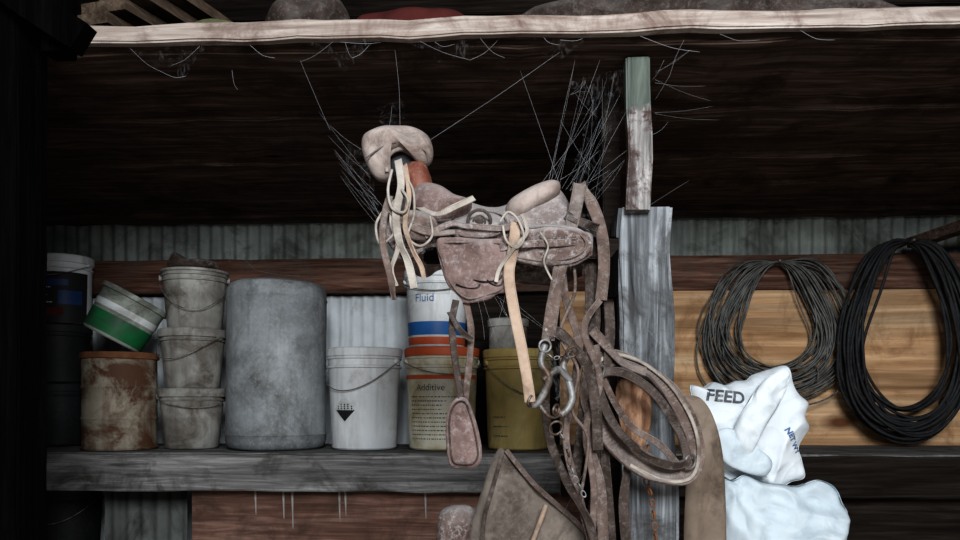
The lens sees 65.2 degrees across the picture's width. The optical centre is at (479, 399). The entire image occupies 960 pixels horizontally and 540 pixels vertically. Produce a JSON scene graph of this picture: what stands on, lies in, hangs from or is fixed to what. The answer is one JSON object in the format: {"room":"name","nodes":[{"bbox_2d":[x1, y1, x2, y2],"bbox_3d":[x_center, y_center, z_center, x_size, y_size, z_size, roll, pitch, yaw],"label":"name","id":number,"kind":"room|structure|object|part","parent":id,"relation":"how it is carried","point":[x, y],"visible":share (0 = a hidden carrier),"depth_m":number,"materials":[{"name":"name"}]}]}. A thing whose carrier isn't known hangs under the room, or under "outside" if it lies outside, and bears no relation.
{"room":"farm building","nodes":[
{"label":"farm building","id":0,"kind":"room"},
{"bbox_2d":[361,125,592,467],"bbox_3d":[-0.004,-0.224,1.638,0.499,0.725,0.308,0,0,3],"label":"saddle","id":1,"kind":"object","parent":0,"point":[479,248],"visible":1,"depth_m":1.51,"materials":[{"name":"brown leather"}]},
{"bbox_3d":[0.014,-0.372,1.661,0.465,0.207,0.260,0,0,3],"label":"seat and skirt","id":2,"kind":"part","parent":1,"relation":"part of","materials":[{"name":"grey leather"}]},
{"bbox_2d":[47,98,959,146],"bbox_3d":[0.202,-0.802,2.164,5.400,0.043,0.214,0,0,3],"label":"plank","id":3,"kind":"object","parent":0,"point":[783,118],"visible":0.77,"depth_m":2.13,"materials":[{"name":"brown wood"}]},
{"bbox_2d":[47,72,959,113],"bbox_3d":[0.193,-0.819,1.962,5.400,0.042,0.191,0,0,3],"label":"plank","id":4,"kind":"object","parent":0,"point":[844,85],"visible":0.5,"depth_m":1.97,"materials":[{"name":"brown wood"}]},
{"bbox_2d":[265,0,349,21],"bbox_3d":[-0.471,-0.972,2.033,0.253,0.236,0.210,0,0,33],"label":"bundle","id":5,"kind":"object","parent":4,"relation":"on","point":[280,10],"visible":0.27,"depth_m":1.95,"materials":[{"name":"fabric"}]},
{"bbox_2d":[357,7,464,20],"bbox_3d":[-0.166,-0.917,1.933,0.333,0.142,0.176,0,0,3],"label":"blanket","id":6,"kind":"object","parent":4,"relation":"on","point":[405,13],"visible":0.21,"depth_m":1.85,"materials":[{"name":"fabric"}]},
{"bbox_2d":[526,0,902,13],"bbox_3d":[0.630,-0.972,2.045,1.201,0.237,0.305,0,0,3],"label":"old sacking","id":7,"kind":"object","parent":4,"relation":"on","point":[567,6],"visible":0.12,"depth_m":1.93,"materials":[{"name":"fabric"}]},
{"bbox_2d":[47,5,959,350],"bbox_3d":[0.256,-0.350,3.313,5.600,3.700,0.019,0,0,3],"label":"wall","id":8,"kind":"structure","parent":0,"point":[838,234],"depth_m":3.35,"materials":[{"name":"metal"}]},
{"bbox_2d":[47,18,959,89],"bbox_3d":[0.185,-0.848,1.794,5.400,0.129,0.254,0,0,3],"label":"plank","id":9,"kind":"object","parent":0,"point":[938,49],"depth_m":1.74,"materials":[{"name":"brown wood"}]},
{"bbox_2d":[77,0,232,25],"bbox_3d":[-0.749,-0.950,2.316,0.298,0.206,1.191,0,0,13],"label":"planks","id":10,"kind":"object","parent":9,"relation":"on","point":[102,12],"visible":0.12,"depth_m":1.80,"materials":[{"name":"wood"}]},
{"bbox_3d":[-0.639,-0.872,1.872,0.201,0.081,0.176,0,0,3],"label":"rope coil","id":11,"kind":"part","parent":9,"relation":"part of","materials":[{"name":"green"}]},
{"bbox_2d":[87,3,959,49],"bbox_3d":[0.943,-0.814,1.597,3.667,0.050,0.037,0,0,3],"label":"beam","id":12,"kind":"structure","parent":9,"relation":"attached to","point":[715,22],"depth_m":1.62,"materials":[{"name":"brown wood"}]},
{"bbox_2d":[92,253,959,294],"bbox_3d":[0.252,-0.537,3.217,5.400,0.150,0.055,0,0,3],"label":"beam","id":13,"kind":"structure","parent":0,"point":[906,270],"depth_m":3.22,"materials":[{"name":"brown wood"}]},
{"bbox_2d":[696,257,850,404],"bbox_3d":[1.222,-0.279,3.106,0.648,0.620,0.141,0,0,1],"label":"coil","id":14,"kind":"object","parent":13,"relation":"hanging from","point":[797,266],"visible":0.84,"depth_m":3.08,"materials":[{"name":"metal"}]},
{"bbox_2d":[906,220,959,247],"bbox_3d":[2.075,-0.695,2.381,0.062,0.150,1.515,0,0,-24],"label":"brace","id":15,"kind":"object","parent":13,"relation":"attached to","point":[950,230],"visible":0.65,"depth_m":2.94,"materials":[{"name":"brown wood"}]},
{"bbox_2d":[836,238,959,444],"bbox_3d":[1.696,-0.229,2.993,0.541,0.812,0.144,0,0,3],"label":"cable coil","id":16,"kind":"object","parent":15,"relation":"hanging from","point":[850,345],"visible":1,"depth_m":2.96,"materials":[{"name":"rubber"}]},
{"bbox_3d":[0.147,1.540,0.994,5.800,0.080,5.000,0,0,3],"label":"floor","id":17,"kind":"structure","parent":0,"visible":0},
{"bbox_2d":[105,490,187,539],"bbox_3d":[-1.274,0.868,2.865,0.324,1.265,0.017,0,0,3],"label":"corrugated panel","id":18,"kind":"object","parent":17,"relation":"on","point":[129,514],"visible":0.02,"depth_m":2.86,"materials":[{"name":"metal"}]},
{"bbox_2d":[93,295,408,539],"bbox_3d":[-1.024,0.520,3.338,1.435,1.960,0.015,0,0,3],"label":"corrugated panel","id":19,"kind":"object","parent":17,"relation":"on","point":[370,321],"visible":0.2,"depth_m":3.32,"materials":[{"name":"grey metal"}]},
{"bbox_2d":[192,479,584,539],"bbox_3d":[-0.335,0.865,2.686,1.413,1.270,0.015,0,0,3],"label":"wooden board","id":20,"kind":"object","parent":17,"relation":"on","point":[216,514],"visible":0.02,"depth_m":2.69,"materials":[{"name":"brown wood"}]},
{"bbox_2d":[254,491,426,527],"bbox_3d":[-0.503,0.388,2.683,0.626,0.150,0.001,0,0,3],"label":"drip","id":21,"kind":"object","parent":20,"relation":"attached to","point":[345,492],"visible":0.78,"depth_m":2.69,"materials":[{"name":"paint"}]},
{"bbox_2d":[46,443,959,497],"bbox_3d":[0.236,0.843,2.876,5.400,1.313,0.616,0,0,3],"label":"storage shelf","id":22,"kind":"object","parent":17,"relation":"on","point":[856,471],"visible":0.56,"depth_m":2.61,"materials":[{"name":"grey wood"}]},
{"bbox_2d":[46,383,80,445],"bbox_3d":[-1.739,0.059,3.105,0.244,0.253,0.244,0,0,3],"label":"pail","id":23,"kind":"object","parent":22,"relation":"on","point":[63,408],"visible":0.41,"depth_m":3.02,"materials":[{"name":"black plastic"}]},
{"bbox_3d":[-1.739,-0.051,3.105,0.244,0.033,0.244,0,0,3],"label":"lid","id":24,"kind":"part","parent":23,"relation":"part of","materials":[{"name":"plastic"}]},
{"bbox_2d":[47,323,92,382],"bbox_3d":[-1.739,-0.188,3.105,0.244,0.238,0.244,0,0,3],"label":"pail","id":25,"kind":"object","parent":23,"relation":"on","point":[65,342],"visible":0.61,"depth_m":3.02,"materials":[{"name":"black plastic"}]},
{"bbox_3d":[-1.739,-0.290,3.105,0.244,0.033,0.244,0,0,3],"label":"lid","id":26,"kind":"part","parent":25,"relation":"part of","materials":[{"name":"plastic"}]},
{"bbox_2d":[47,253,94,324],"bbox_3d":[-1.722,-0.450,3.102,0.235,0.278,0.231,0,0,3],"label":"paint bucket","id":27,"kind":"object","parent":25,"relation":"on","point":[69,276],"visible":0.63,"depth_m":3.02,"materials":[{"name":"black plastic"}]},
{"bbox_3d":[-1.725,-0.525,3.046,0.235,0.054,0.118,0,0,3],"label":"bail handle","id":28,"kind":"part","parent":27,"relation":"part of","materials":[{"name":"metal"}]},
{"bbox_3d":[-1.722,-0.573,3.105,0.226,0.033,0.226,0,0,3],"label":"lid","id":29,"kind":"part","parent":27,"relation":"part of","materials":[{"name":"white plastic"}]},
{"bbox_2d":[79,351,159,450],"bbox_3d":[-1.377,0.003,2.868,0.280,0.364,0.280,0,0,3],"label":"metal can","id":30,"kind":"object","parent":22,"relation":"on","point":[119,404],"visible":0.99,"depth_m":2.75,"materials":[{"name":"metal"}]},
{"bbox_3d":[-1.377,-0.166,2.868,0.280,0.027,0.280,0,0,3],"label":"lid","id":31,"kind":"part","parent":30,"relation":"part of","materials":[{"name":"brown metal"}]},
{"bbox_2d":[83,280,165,351],"bbox_3d":[-1.360,-0.317,2.892,0.294,0.275,0.267,0,0,3],"label":"bucket","id":32,"kind":"object","parent":30,"relation":"on","point":[117,314],"visible":0.96,"depth_m":2.79,"materials":[{"name":"green plastic"}]},
{"bbox_2d":[155,388,224,448],"bbox_3d":[-1.117,0.070,2.914,0.261,0.229,0.260,0,0,3],"label":"pail","id":33,"kind":"object","parent":22,"relation":"on","point":[191,418],"visible":0.94,"depth_m":2.82,"materials":[{"name":"plastic"}]},
{"bbox_3d":[-1.091,0.008,2.857,0.266,0.043,0.133,0,0,-26],"label":"bail handle","id":34,"kind":"part","parent":33,"relation":"part of","materials":[{"name":"metal"}]},
{"bbox_3d":[-1.120,-0.028,2.916,0.256,0.033,0.256,0,0,3],"label":"lid","id":35,"kind":"part","parent":33,"relation":"part of","materials":[{"name":"grey plastic"}]},
{"bbox_2d":[156,327,225,388],"bbox_3d":[-1.118,-0.157,2.914,0.261,0.229,0.260,0,0,3],"label":"pail","id":36,"kind":"object","parent":33,"relation":"on","point":[192,357],"visible":0.91,"depth_m":2.82,"materials":[{"name":"plastic"}]},
{"bbox_3d":[-1.138,-0.197,2.854,0.265,0.088,0.133,0,0,20],"label":"bail handle","id":37,"kind":"part","parent":36,"relation":"part of","materials":[{"name":"metal"}]},
{"bbox_3d":[-1.116,-0.255,2.916,0.256,0.033,0.256,0,0,3],"label":"lid","id":38,"kind":"part","parent":36,"relation":"part of","materials":[{"name":"grey plastic"}]},
{"bbox_2d":[158,267,230,329],"bbox_3d":[-1.105,-0.383,2.912,0.259,0.226,0.258,0,0,3],"label":"pail","id":39,"kind":"object","parent":36,"relation":"on","point":[193,296],"visible":0.88,"depth_m":2.82,"materials":[{"name":"plastic"}]},
{"bbox_2d":[167,252,218,269],"bbox_3d":[-1.115,-0.539,2.919,0.204,0.073,0.117,0,0,3],"label":"bundle","id":40,"kind":"object","parent":39,"relation":"on","point":[175,260],"visible":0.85,"depth_m":2.88,"materials":[{"name":"fabric"}]},
{"bbox_3d":[-1.088,-0.402,2.853,0.265,0.133,0.134,0,0,-17],"label":"bail handle","id":41,"kind":"part","parent":39,"relation":"part of","materials":[{"name":"metal"}]},
{"bbox_2d":[224,278,326,450],"bbox_3d":[-0.785,-0.137,2.899,0.384,0.644,0.386,0,0,3],"label":"drum","id":42,"kind":"object","parent":22,"relation":"on","point":[276,328],"visible":1,"depth_m":2.73,"materials":[{"name":"metal"}]},
{"bbox_2d":[325,346,402,449],"bbox_3d":[-0.447,-0.005,2.882,0.297,0.381,0.296,0,0,3],"label":"bucket","id":43,"kind":"object","parent":22,"relation":"on","point":[363,385],"visible":1,"depth_m":2.77,"materials":[{"name":"plastic"}]},
{"bbox_3d":[-0.473,-0.089,2.815,0.301,0.113,0.151,0,0,23],"label":"bail handle","id":44,"kind":"part","parent":43,"relation":"part of","materials":[{"name":"metal"}]},
{"bbox_3d":[-0.444,-0.179,2.884,0.292,0.033,0.292,0,0,3],"label":"lid","id":45,"kind":"part","parent":43,"relation":"part of","materials":[{"name":"white plastic"}]},
{"bbox_2d":[404,346,480,449],"bbox_3d":[-0.143,-0.005,2.868,0.293,0.381,0.292,0,0,3],"label":"bucket","id":46,"kind":"object","parent":22,"relation":"on","point":[431,387],"visible":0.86,"depth_m":2.75,"materials":[{"name":"beige plastic"}]},
{"bbox_2d":[417,384,444,389],"bbox_3d":[-0.183,-0.047,2.746,0.110,0.024,0.012,0,0,17],"label":"print","id":47,"kind":"object","parent":46,"relation":"on","point":[419,386],"depth_m":2.74},
{"bbox_2d":[412,396,455,439],"bbox_3d":[-0.168,0.066,2.758,0.184,0.159,0.041,0,0,11],"label":"print","id":48,"kind":"object","parent":46,"relation":"attached to","point":[429,413],"depth_m":2.75},
{"bbox_2d":[403,270,465,346],"bbox_3d":[-0.168,-0.350,2.929,0.267,0.303,0.263,0,0,3],"label":"bucket","id":49,"kind":"object","parent":46,"relation":"on","point":[428,304],"visible":0.56,"depth_m":2.83,"materials":[{"name":"white plastic"}]},
{"bbox_3d":[-0.168,-0.485,2.931,0.258,0.033,0.258,0,0,3],"label":"lid","id":50,"kind":"part","parent":49,"relation":"part of","materials":[{"name":"white plastic"}]},
{"bbox_2d":[416,293,433,300],"bbox_3d":[-0.209,-0.387,2.821,0.074,0.029,0.006,0,0,21],"label":"print","id":51,"kind":"object","parent":49,"relation":"attached to","point":[419,296],"depth_m":2.82},
{"bbox_3d":[-0.171,-0.435,2.865,0.267,0.054,0.134,0,0,3],"label":"bail handle","id":52,"kind":"part","parent":49,"relation":"part of","materials":[{"name":"metal"}]},
{"bbox_3d":[-0.145,-0.179,2.870,0.288,0.033,0.288,0,0,3],"label":"lid","id":53,"kind":"part","parent":46,"relation":"part of","materials":[{"name":"orange plastic"}]},
{"bbox_3d":[-0.127,-0.119,2.798,0.297,0.053,0.149,0,0,-14],"label":"bail handle","id":54,"kind":"part","parent":46,"relation":"part of","materials":[{"name":"metal"}]},
{"bbox_3d":[0.237,0.207,2.900,5.400,0.040,0.568,0,0,3],"label":"shelf","id":55,"kind":"part","parent":22,"relation":"part of","materials":[{"name":"grey wood"}]},
{"bbox_2d":[483,348,554,449],"bbox_3d":[0.147,-0.003,2.864,0.275,0.375,0.274,0,0,3],"label":"bucket","id":56,"kind":"object","parent":22,"relation":"on","point":[511,424],"visible":0.71,"depth_m":2.76,"materials":[{"name":"plastic"}]},
{"bbox_2d":[493,416,508,436],"bbox_3d":[0.075,0.098,2.770,0.070,0.074,0.007,0,0,37],"label":"print","id":57,"kind":"object","parent":56,"relation":"attached to","point":[500,423],"depth_m":2.77},
{"bbox_2d":[487,317,528,348],"bbox_3d":[0.110,-0.255,2.948,0.164,0.123,0.164,0,0,3],"label":"bucket","id":58,"kind":"object","parent":56,"relation":"on","point":[503,337],"visible":0.66,"depth_m":2.88,"materials":[{"name":"grey plastic"}]},
{"bbox_3d":[0.110,-0.299,2.948,0.164,0.033,0.164,0,0,3],"label":"lid","id":59,"kind":"part","parent":58,"relation":"part of","materials":[{"name":"grey plastic"}]},
{"bbox_3d":[0.145,-0.173,2.866,0.270,0.033,0.270,0,0,3],"label":"lid","id":60,"kind":"part","parent":56,"relation":"part of","materials":[{"name":"yellow plastic"}]},
{"bbox_3d":[0.169,-0.079,2.801,0.279,0.123,0.140,0,0,-20],"label":"bail handle","id":61,"kind":"part","parent":56,"relation":"part of","materials":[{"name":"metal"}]},
{"bbox_2d":[465,294,559,444],"bbox_3d":[0.197,0.520,3.274,0.991,1.960,0.020,0,0,3],"label":"panel","id":62,"kind":"object","parent":17,"relation":"on","point":[534,305],"visible":0.02,"depth_m":3.27,"materials":[{"name":"brown wood"}]},
{"bbox_2d":[599,94,620,539],"bbox_3d":[0.333,0.365,1.926,0.052,2.270,0.084,0,0,3],"label":"post","id":63,"kind":"object","parent":17,"relation":"on","point":[609,199],"visible":0.41,"depth_m":1.89,"materials":[{"name":"brown wood"}]},
{"bbox_2d":[579,113,598,217],"bbox_3d":[0.367,-0.721,2.573,0.049,0.107,1.205,0,0,3],"label":"joist","id":64,"kind":"object","parent":63,"relation":"attached to","point":[594,160],"visible":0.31,"depth_m":2.23,"materials":[{"name":"brown wood"}]},
{"bbox_2d":[47,147,959,181],"bbox_3d":[0.219,-0.796,2.526,5.400,0.043,0.170,0,0,3],"label":"plank","id":65,"kind":"object","parent":64,"relation":"on","point":[780,160],"visible":0.66,"depth_m":2.50,"materials":[{"name":"brown wood"}]},
{"bbox_2d":[48,169,959,189],"bbox_3d":[0.227,-0.817,2.697,5.400,0.043,0.170,0,0,3],"label":"plank","id":66,"kind":"object","parent":64,"relation":"on","point":[880,173],"visible":0.41,"depth_m":2.72,"materials":[{"name":"brown wood"}]},
{"bbox_3d":[0.236,-0.805,2.882,5.400,0.045,0.202,0,0,3],"label":"plank","id":67,"kind":"object","parent":64,"relation":"on","visible":0},
{"bbox_2d":[736,149,777,149],"bbox_3d":[0.237,-0.941,2.902,5.400,0.217,0.025,0,0,3],"label":"plank","id":68,"kind":"object","parent":67,"relation":"on","point":[736,149],"visible":0.02,"depth_m":2.85,"materials":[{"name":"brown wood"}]},
{"bbox_2d":[467,100,681,107],"bbox_3d":[0.237,-1.161,2.902,5.400,0.216,0.025,0,0,3],"label":"plank","id":69,"kind":"object","parent":68,"relation":"on","point":[651,101],"visible":0.02,"depth_m":2.87,"materials":[{"name":"brown wood"}]},
{"bbox_2d":[235,5,938,22],"bbox_3d":[0.237,-1.381,2.902,5.400,0.216,0.025,0,0,3],"label":"plank","id":70,"kind":"object","parent":69,"relation":"on","point":[934,5],"visible":0.02,"depth_m":2.83,"materials":[{"name":"brown wood"}]},
{"bbox_2d":[76,0,959,20],"bbox_3d":[0.237,-1.601,2.902,5.400,0.216,0.025,0,0,3],"label":"plank","id":71,"kind":"object","parent":70,"relation":"on","point":[234,10],"visible":0.12,"depth_m":2.92,"materials":[{"name":"brown wood"}]},
{"bbox_2d":[611,206,679,539],"bbox_3d":[0.403,0.526,1.782,0.172,1.949,0.132,0,0,3],"label":"support post","id":72,"kind":"object","parent":17,"relation":"on","point":[645,301],"visible":0.7,"depth_m":1.75,"materials":[{"name":"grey wood"}]},
{"bbox_2d":[130,33,821,367],"bbox_3d":[-0.288,-0.272,1.906,2.072,1.070,0.928,0,0,34],"label":"cobwebs","id":73,"kind":"object","parent":72,"relation":"on","point":[805,33],"visible":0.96,"depth_m":1.66,"materials":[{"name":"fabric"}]},
{"bbox_2d":[423,236,618,306],"bbox_3d":[0.092,-0.288,1.712,0.424,0.136,0.172,0,0,3],"label":"rack","id":74,"kind":"object","parent":72,"relation":"attached to","point":[430,255],"visible":0.25,"depth_m":1.62,"materials":[{"name":"brown wood"}]},
{"bbox_3d":[0.089,-0.330,1.658,0.424,0.052,0.064,0,0,3],"label":"arm","id":75,"kind":"part","parent":74,"relation":"part of","materials":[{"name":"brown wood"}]},
{"bbox_2d":[541,181,615,539],"bbox_3d":[0.212,-0.044,1.585,0.097,0.843,0.216,0,0,32],"label":"bridle","id":76,"kind":"object","parent":74,"relation":"hanging from","point":[583,204],"visible":0.9,"depth_m":1.59,"materials":[{"name":"leather"}]},
{"bbox_2d":[527,339,586,497],"bbox_3d":[0.160,0.040,1.499,0.139,0.323,0.050,0,0,-20],"label":"bit","id":77,"kind":"object","parent":76,"relation":"attached to","point":[562,369],"visible":1,"depth_m":1.49,"materials":[{"name":"metal"}]},
{"bbox_3d":[0.195,-0.060,1.548,0.073,0.540,0.025,0,0,-39],"label":"rein cord","id":78,"kind":"part","parent":76,"relation":"part of","materials":[{"name":"leather"}]},
{"bbox_2d":[624,57,651,212],"bbox_3d":[0.363,-0.607,1.724,0.060,0.346,0.046,0,0,3],"label":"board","id":79,"kind":"object","parent":72,"relation":"on","point":[638,133],"visible":1,"depth_m":1.71,"materials":[{"name":"white wood"}]},
{"bbox_2d":[579,326,704,539],"bbox_3d":[0.357,0.126,1.641,0.277,0.571,0.104,0,0,-5],"label":"harness","id":80,"kind":"object","parent":72,"relation":"hanging from","point":[682,418],"visible":0.93,"depth_m":1.63,"materials":[{"name":"leather"}]},
{"bbox_2d":[684,395,725,539],"bbox_3d":[0.564,0.287,1.902,0.115,0.600,0.060,0,0,3],"label":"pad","id":81,"kind":"object","parent":72,"relation":"hanging from","point":[705,499],"visible":0.74,"depth_m":1.89,"materials":[{"name":"brown leather"}]},
{"bbox_2d":[560,289,959,508],"bbox_3d":[1.395,0.519,3.153,2.110,1.962,0.020,0,0,3],"label":"plywood panel","id":82,"kind":"object","parent":17,"relation":"on","point":[905,346],"visible":0.32,"depth_m":3.14,"materials":[{"name":"brown wood"}]},
{"bbox_2d":[587,497,959,539],"bbox_3d":[1.625,0.865,2.594,2.498,1.270,0.015,0,0,3],"label":"wooden board","id":83,"kind":"object","parent":17,"relation":"on","point":[869,518],"visible":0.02,"depth_m":2.59,"materials":[{"name":"brown wood"}]},
{"bbox_3d":[-1.238,-0.100,1.610,0.581,3.200,0.104,0,0,3],"label":"post","id":84,"kind":"object","parent":17,"relation":"on","visible":0},
{"bbox_2d":[0,0,96,56],"bbox_3d":[-0.923,-0.813,1.525,0.273,0.218,0.040,0,0,3],"label":"bracket","id":85,"kind":"object","parent":84,"relation":"attached to","point":[47,16],"visible":1,"depth_m":1.50,"materials":[{"name":"brown wood"}]},
{"bbox_3d":[0.928,1.113,2.321,0.442,0.721,0.304,0,0,3],"label":"sack","id":86,"kind":"object","parent":17,"relation":"on","visible":0},
{"bbox_2d":[725,475,848,539],"bbox_3d":[0.931,0.510,2.329,0.407,0.555,0.217,0,0,3],"label":"sack","id":87,"kind":"object","parent":86,"relation":"on","point":[815,509],"visible":0.97,"depth_m":2.25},
{"bbox_2d":[689,365,810,484],"bbox_3d":[0.854,0.088,2.370,0.370,0.395,0.223,0,0,0],"label":"sack","id":88,"kind":"object","parent":87,"relation":"on","point":[761,422],"visible":0.91,"depth_m":2.32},
{"bbox_2d":[707,389,743,402],"bbox_3d":[0.761,-0.013,2.330,0.110,0.046,0.018,0,0,14],"label":"print","id":89,"kind":"object","parent":88,"relation":"attached to","point":[713,395],"depth_m":2.33},
{"bbox_2d":[784,427,799,452],"bbox_3d":[0.974,0.124,2.318,0.067,0.083,0.028,0,0,-21],"label":"print","id":90,"kind":"object","parent":88,"relation":"attached to","point":[791,434],"depth_m":2.31},
{"bbox_3d":[0.079,1.023,1.709,0.460,0.954,0.064,0,0,3],"label":"bench","id":91,"kind":"object","parent":17,"relation":"on","visible":0},
{"bbox_2d":[436,505,475,539],"bbox_3d":[-0.054,0.396,1.809,0.113,0.289,0.080,0,0,3],"label":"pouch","id":92,"kind":"object","parent":91,"relation":"on","point":[455,522],"visible":0.92,"depth_m":1.78,"materials":[{"name":"leather"}]},
{"bbox_2d":[470,448,585,539],"bbox_3d":[0.129,0.329,1.709,0.306,0.438,0.100,0,0,3],"label":"flap","id":93,"kind":"object","parent":91,"relation":"on","point":[511,505],"visible":0.98,"depth_m":1.70,"materials":[{"name":"leather"}]},
{"bbox_3d":[-1.651,1.090,3.081,0.345,0.820,0.324,0,0,3],"label":"crate","id":94,"kind":"object","parent":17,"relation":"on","visible":0},
{"bbox_2d":[46,489,103,539],"bbox_3d":[-1.694,0.508,3.081,0.284,0.333,0.279,0,0,3],"label":"pail","id":95,"kind":"object","parent":94,"relation":"on","point":[70,514],"visible":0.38,"depth_m":2.98,"materials":[{"name":"metal"}]},
{"bbox_3d":[-1.697,0.438,3.013,0.284,0.103,0.142,0,0,3],"label":"bail handle","id":96,"kind":"part","parent":95,"relation":"part of","materials":[{"name":"metal"}]},
{"bbox_3d":[-1.694,0.358,3.083,0.274,0.033,0.274,0,0,3],"label":"lid","id":97,"kind":"part","parent":95,"relation":"part of","materials":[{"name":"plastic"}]}
]}

